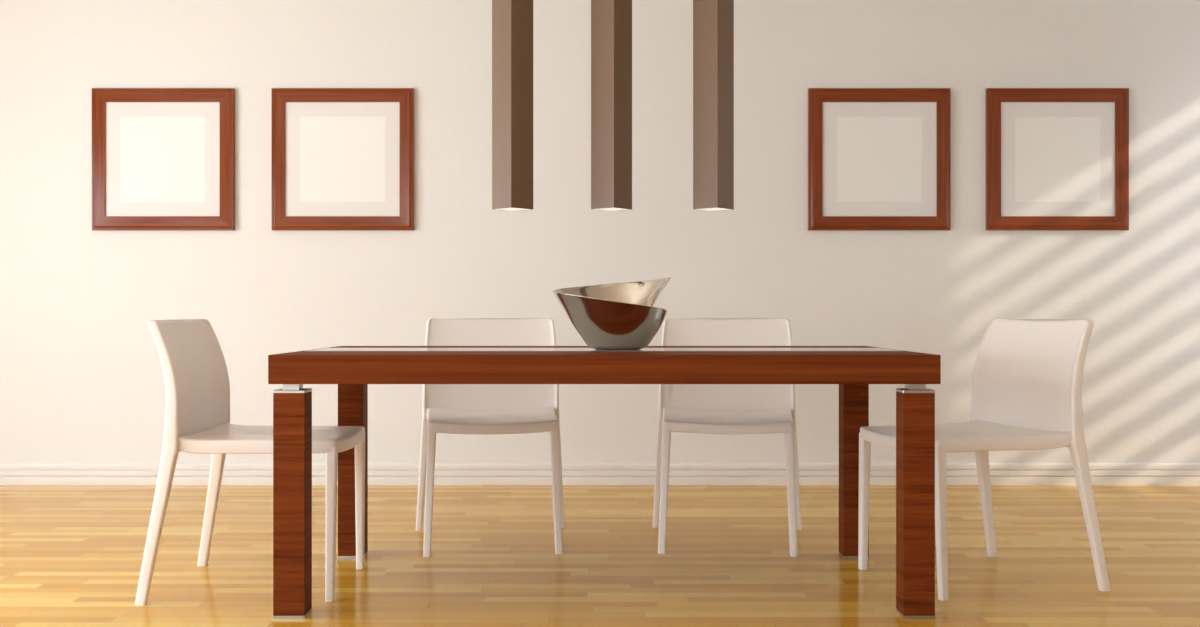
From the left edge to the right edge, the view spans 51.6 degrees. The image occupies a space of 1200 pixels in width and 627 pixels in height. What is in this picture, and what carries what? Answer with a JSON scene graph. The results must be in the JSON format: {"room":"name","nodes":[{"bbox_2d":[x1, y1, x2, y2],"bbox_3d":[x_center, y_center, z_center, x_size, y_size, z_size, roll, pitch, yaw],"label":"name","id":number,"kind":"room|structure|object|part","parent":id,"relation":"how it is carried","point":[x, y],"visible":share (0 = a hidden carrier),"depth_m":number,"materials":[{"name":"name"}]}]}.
{"room":"dining room","nodes":[
{"label":"dining room","id":0,"kind":"room"},
{"bbox_2d":[0,0,1199,462],"bbox_3d":[-0.350,-0.510,6.370,8.300,2.750,0.200,0,0,0],"label":"wall","id":1,"kind":"structure","parent":0,"point":[82,376],"depth_m":6.27,"materials":[{"name":"white paint"}]},
{"bbox_2d":[92,88,234,230],"bbox_3d":[-2.203,-0.777,6.255,0.715,0.715,0.029,0,0,0],"label":"framed picture","id":2,"kind":"object","parent":1,"relation":"attached to","point":[163,159],"visible":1,"depth_m":6.25,"materials":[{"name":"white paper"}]},
{"bbox_2d":[120,117,204,201],"bbox_3d":[-2.203,-0.777,6.250,0.429,0.429,0.001,0,0,0],"label":"print","id":3,"kind":"object","parent":2,"relation":"attached to","point":[162,159],"depth_m":6.25,"materials":[{"name":"white paper"}]},
{"bbox_2d":[272,88,413,230],"bbox_3d":[-1.297,-0.777,6.255,0.715,0.715,0.029,0,0,0],"label":"framed picture","id":4,"kind":"object","parent":1,"relation":"attached to","point":[343,158],"visible":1,"depth_m":6.25,"materials":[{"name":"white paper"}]},
{"bbox_2d":[300,117,384,201],"bbox_3d":[-1.297,-0.777,6.250,0.429,0.429,0.001,0,0,0],"label":"print","id":5,"kind":"object","parent":4,"relation":"attached to","point":[342,159],"depth_m":6.25,"materials":[{"name":"white paper"}]},
{"bbox_2d":[0,463,1199,484],"bbox_3d":[-0.350,0.810,6.260,7.860,0.110,0.020,0,0,0],"label":"baseboard","id":6,"kind":"structure","parent":1,"relation":"attached to","point":[10,473],"depth_m":6.25,"materials":[{"name":"white paint"}]},
{"bbox_2d":[808,88,949,230],"bbox_3d":[1.408,-0.777,6.255,0.715,0.715,0.029,0,0,0],"label":"framed picture","id":7,"kind":"object","parent":1,"relation":"attached to","point":[879,158],"visible":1,"depth_m":6.25,"materials":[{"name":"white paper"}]},
{"bbox_2d":[837,117,921,201],"bbox_3d":[1.408,-0.777,6.250,0.429,0.429,0.001,0,0,0],"label":"print","id":8,"kind":"object","parent":7,"relation":"attached to","point":[879,159],"depth_m":6.25,"materials":[{"name":"white paper"}]},
{"bbox_2d":[986,88,1128,230],"bbox_3d":[2.307,-0.777,6.255,0.715,0.715,0.029,0,0,0],"label":"framed picture","id":9,"kind":"object","parent":1,"relation":"attached to","point":[1057,159],"visible":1,"depth_m":6.25,"materials":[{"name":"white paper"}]},
{"bbox_2d":[1015,117,1099,201],"bbox_3d":[2.307,-0.777,6.250,0.429,0.429,0.001,0,0,0],"label":"print","id":10,"kind":"object","parent":9,"relation":"attached to","point":[1057,159],"depth_m":6.25,"materials":[{"name":"white paper"}]},
{"bbox_2d":[0,485,1199,626],"bbox_3d":[-0.350,0.940,1.835,8.300,0.150,9.270,0,0,0],"label":"floor","id":11,"kind":"structure","parent":0,"point":[71,555],"depth_m":4.31,"materials":[{"name":"brown wood"}]},
{"bbox_2d":[135,319,364,604],"bbox_3d":[-1.085,0.442,3.972,0.592,0.846,0.597,0,0,0],"label":"dining chair","id":12,"kind":"object","parent":11,"relation":"on","point":[196,378],"visible":0.94,"depth_m":3.87,"materials":[{"name":"white plastic"}]},
{"bbox_3d":[-1.323,0.630,3.709,0.129,0.470,0.046,0,0,-19],"label":"leg","id":13,"kind":"part","parent":12,"relation":"part of","materials":[{"name":"white plastic"}]},
{"bbox_3d":[-1.316,0.220,3.972,0.107,0.402,0.539,0,0,0],"label":"backrest","id":14,"kind":"part","parent":12,"relation":"part of","materials":[{"name":"white plastic"}]},
{"bbox_3d":[-1.323,0.630,4.235,0.129,0.470,0.046,0,0,19],"label":"leg","id":15,"kind":"part","parent":12,"relation":"part of","materials":[{"name":"white plastic"}]},
{"bbox_3d":[-1.037,0.400,3.972,0.498,0.062,0.503,0,0,0],"label":"seat","id":16,"kind":"part","parent":12,"relation":"part of","materials":[{"name":"white plastic"}]},
{"bbox_3d":[-0.811,0.634,3.746,0.033,0.462,0.048,0,0,0],"label":"leg","id":17,"kind":"part","parent":12,"relation":"part of","materials":[{"name":"white plastic"}]},
{"bbox_3d":[-0.811,0.634,4.198,0.033,0.462,0.048,0,0,0],"label":"leg","id":18,"kind":"part","parent":12,"relation":"part of","materials":[{"name":"white plastic"}]},
{"bbox_2d":[416,318,564,556],"bbox_3d":[-0.410,0.442,4.711,0.597,0.846,0.592,0,0,-6],"label":"dining chair","id":19,"kind":"object","parent":11,"relation":"on","point":[446,408],"visible":0.84,"depth_m":4.90,"materials":[{"name":"white plastic"}]},
{"bbox_3d":[-0.697,0.630,4.920,0.046,0.470,0.129,0,0,-25],"label":"leg","id":20,"kind":"part","parent":19,"relation":"part of","materials":[{"name":"white plastic"}]},
{"bbox_3d":[-0.606,0.634,4.415,0.048,0.462,0.033,0,0,-6],"label":"leg","id":21,"kind":"part","parent":19,"relation":"part of","materials":[{"name":"white plastic"}]},
{"bbox_3d":[-0.435,0.220,4.941,0.539,0.402,0.107,0,0,-6],"label":"backrest","id":22,"kind":"part","parent":19,"relation":"part of","materials":[{"name":"white plastic"}]},
{"bbox_3d":[-0.406,0.400,4.663,0.503,0.062,0.498,0,0,-6],"label":"seat","id":23,"kind":"part","parent":19,"relation":"part of","materials":[{"name":"white plastic"}]},
{"bbox_3d":[-0.158,0.634,4.463,0.048,0.462,0.033,0,0,-6],"label":"leg","id":24,"kind":"part","parent":19,"relation":"part of","materials":[{"name":"white plastic"}]},
{"bbox_3d":[-0.173,0.630,4.975,0.046,0.470,0.129,0,0,13],"label":"leg","id":25,"kind":"part","parent":19,"relation":"part of","materials":[{"name":"white plastic"}]},
{"bbox_2d":[268,346,940,618],"bbox_3d":[0.013,0.490,3.988,1.895,0.749,0.990,0,0,0],"label":"dining table","id":26,"kind":"object","parent":11,"relation":"on","point":[352,368],"visible":0.96,"depth_m":3.51,"materials":[{"name":"brown wood"}]},
{"bbox_3d":[-0.881,0.541,3.556,0.089,0.630,0.089,0,0,0],"label":"leg","id":27,"kind":"part","parent":26,"relation":"part of","materials":[{"name":"brown wood"}]},
{"bbox_3d":[-0.881,0.861,3.556,0.089,0.009,0.089,0,0,0],"label":"foot plate","id":28,"kind":"part","parent":26,"relation":"part of","materials":[{"name":"silver metal"}]},
{"bbox_3d":[-0.881,0.222,3.556,0.090,0.009,0.090,0,0,0],"label":"cap plate","id":29,"kind":"part","parent":26,"relation":"part of","materials":[{"name":"silver metal"}]},
{"bbox_3d":[-0.881,0.541,4.420,0.089,0.630,0.089,0,0,0],"label":"leg","id":30,"kind":"part","parent":26,"relation":"part of","materials":[{"name":"brown wood"}]},
{"bbox_3d":[-0.881,0.861,4.420,0.089,0.009,0.089,0,0,0],"label":"foot plate","id":31,"kind":"part","parent":26,"relation":"part of","materials":[{"name":"silver metal"}]},
{"bbox_2d":[553,277,670,349],"bbox_3d":[0.038,-0.002,3.996,0.382,0.234,0.359,0,0,0],"label":"bowl","id":32,"kind":"object","parent":26,"relation":"on","point":[616,316],"visible":1,"depth_m":3.90,"materials":[{"name":"silver metal"}]},
{"bbox_3d":[0.904,0.541,4.420,0.089,0.630,0.089,0,0,0],"label":"leg","id":33,"kind":"part","parent":26,"relation":"part of","materials":[{"name":"brown wood"}]},
{"bbox_3d":[0.904,0.861,4.420,0.089,0.009,0.089,0,0,0],"label":"foot plate","id":34,"kind":"part","parent":26,"relation":"part of","materials":[{"name":"silver metal"}]},
{"bbox_3d":[0.904,0.541,3.556,0.089,0.630,0.089,0,0,0],"label":"leg","id":35,"kind":"part","parent":26,"relation":"part of","materials":[{"name":"brown wood"}]},
{"bbox_3d":[0.904,0.861,3.556,0.089,0.009,0.089,0,0,0],"label":"foot plate","id":36,"kind":"part","parent":26,"relation":"part of","materials":[{"name":"silver metal"}]},
{"bbox_3d":[0.904,0.222,3.556,0.090,0.009,0.090,0,0,0],"label":"cap plate","id":37,"kind":"part","parent":26,"relation":"part of","materials":[{"name":"silver metal"}]},
{"bbox_2d":[652,318,801,556],"bbox_3d":[0.483,0.442,4.717,0.597,0.846,0.592,0,0,5],"label":"dining chair","id":38,"kind":"object","parent":11,"relation":"on","point":[685,408],"visible":0.86,"depth_m":4.91,"materials":[{"name":"white plastic"}]},
{"bbox_3d":[0.244,0.630,4.979,0.046,0.470,0.129,0,0,-14],"label":"leg","id":39,"kind":"part","parent":38,"relation":"part of","materials":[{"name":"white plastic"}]},
{"bbox_3d":[0.232,0.634,4.466,0.048,0.462,0.033,0,0,6],"label":"leg","id":40,"kind":"part","parent":38,"relation":"part of","materials":[{"name":"white plastic"}]},
{"bbox_3d":[0.478,0.400,4.670,0.503,0.062,0.498,0,0,5],"label":"seat","id":41,"kind":"part","parent":38,"relation":"part of","materials":[{"name":"white plastic"}]},
{"bbox_3d":[0.505,0.220,4.947,0.539,0.402,0.107,0,0,5],"label":"backrest","id":42,"kind":"part","parent":38,"relation":"part of","materials":[{"name":"white plastic"}]},
{"bbox_3d":[0.681,0.634,4.423,0.048,0.462,0.033,0,0,5],"label":"leg","id":43,"kind":"part","parent":38,"relation":"part of","materials":[{"name":"white plastic"}]},
{"bbox_3d":[0.768,0.630,4.929,0.046,0.470,0.129,0,0,25],"label":"leg","id":44,"kind":"part","parent":38,"relation":"part of","materials":[{"name":"white plastic"}]},
{"bbox_2d":[858,319,1110,600],"bbox_3d":[1.221,0.442,4.058,0.592,0.846,0.597,0,0,-18],"label":"dining chair","id":45,"kind":"object","parent":11,"relation":"on","point":[1027,379],"visible":0.94,"depth_m":4.05,"materials":[{"name":"white plastic"}]},
{"bbox_3d":[0.891,0.634,4.187,0.033,0.462,0.048,0,0,-18],"label":"leg","id":46,"kind":"part","parent":45,"relation":"part of","materials":[{"name":"white plastic"}]},
{"bbox_3d":[1.032,0.634,3.758,0.033,0.462,0.048,0,0,-18],"label":"leg","id":47,"kind":"part","parent":45,"relation":"part of","materials":[{"name":"white plastic"}]},
{"bbox_3d":[1.176,0.400,4.043,0.498,0.062,0.503,0,0,-18],"label":"seat","id":48,"kind":"part","parent":45,"relation":"part of","materials":[{"name":"white plastic"}]},
{"bbox_3d":[1.365,0.630,4.383,0.129,0.470,0.046,0,0,-37],"label":"leg","id":49,"kind":"part","parent":45,"relation":"part of","materials":[{"name":"white plastic"}]},
{"bbox_3d":[1.440,0.220,4.131,0.107,0.402,0.539,0,0,-18],"label":"backrest","id":50,"kind":"part","parent":45,"relation":"part of","materials":[{"name":"white plastic"}]},
{"bbox_3d":[1.530,0.630,3.883,0.129,0.470,0.046,0,0,1],"label":"leg","id":51,"kind":"part","parent":45,"relation":"part of","materials":[{"name":"white plastic"}]},
{"bbox_3d":[-0.350,-1.960,1.835,8.300,0.150,9.270,0,0,0],"label":"ceiling","id":52,"kind":"structure","parent":0,"visible":0},
{"bbox_2d":[492,0,532,210],"bbox_3d":[-0.281,-1.110,3.990,0.114,1.550,0.114,0,0,-45],"label":"pendant lamp","id":53,"kind":"object","parent":52,"relation":"hanging from","point":[512,20],"visible":1,"depth_m":3.96,"materials":[{"name":"brown metal"}]},
{"bbox_2d":[496,208,528,210],"bbox_3d":[-0.281,-0.338,3.990,0.090,0.005,0.090,0,0,45],"label":"diffuser","id":54,"kind":"object","parent":53,"relation":"attached to","point":[507,209],"depth_m":4.00,"materials":[{"name":"white"}]},
{"bbox_2d":[591,0,631,210],"bbox_3d":[0.037,-1.110,3.990,0.114,1.550,0.114,0,0,39],"label":"pendant lamp","id":55,"kind":"object","parent":52,"relation":"hanging from","point":[611,20],"visible":1,"depth_m":3.96,"materials":[{"name":"brown metal"}]},
{"bbox_2d":[596,208,629,210],"bbox_3d":[0.037,-0.338,3.990,0.090,0.005,0.090,0,0,39],"label":"diffuser","id":56,"kind":"object","parent":55,"relation":"attached to","point":[605,209],"depth_m":4.00,"materials":[{"name":"white"}]},
{"bbox_2d":[693,0,733,210],"bbox_3d":[0.365,-1.110,3.990,0.114,1.550,0.114,0,0,39],"label":"pendant lamp","id":57,"kind":"object","parent":52,"relation":"hanging from","point":[713,20],"visible":1,"depth_m":3.96,"materials":[{"name":"brown metal"}]},
{"bbox_2d":[698,208,730,210],"bbox_3d":[0.365,-0.338,3.990,0.090,0.005,0.090,0,0,39],"label":"diffuser","id":58,"kind":"object","parent":57,"relation":"attached to","point":[705,209],"depth_m":4.00,"materials":[{"name":"white"}]}
]}

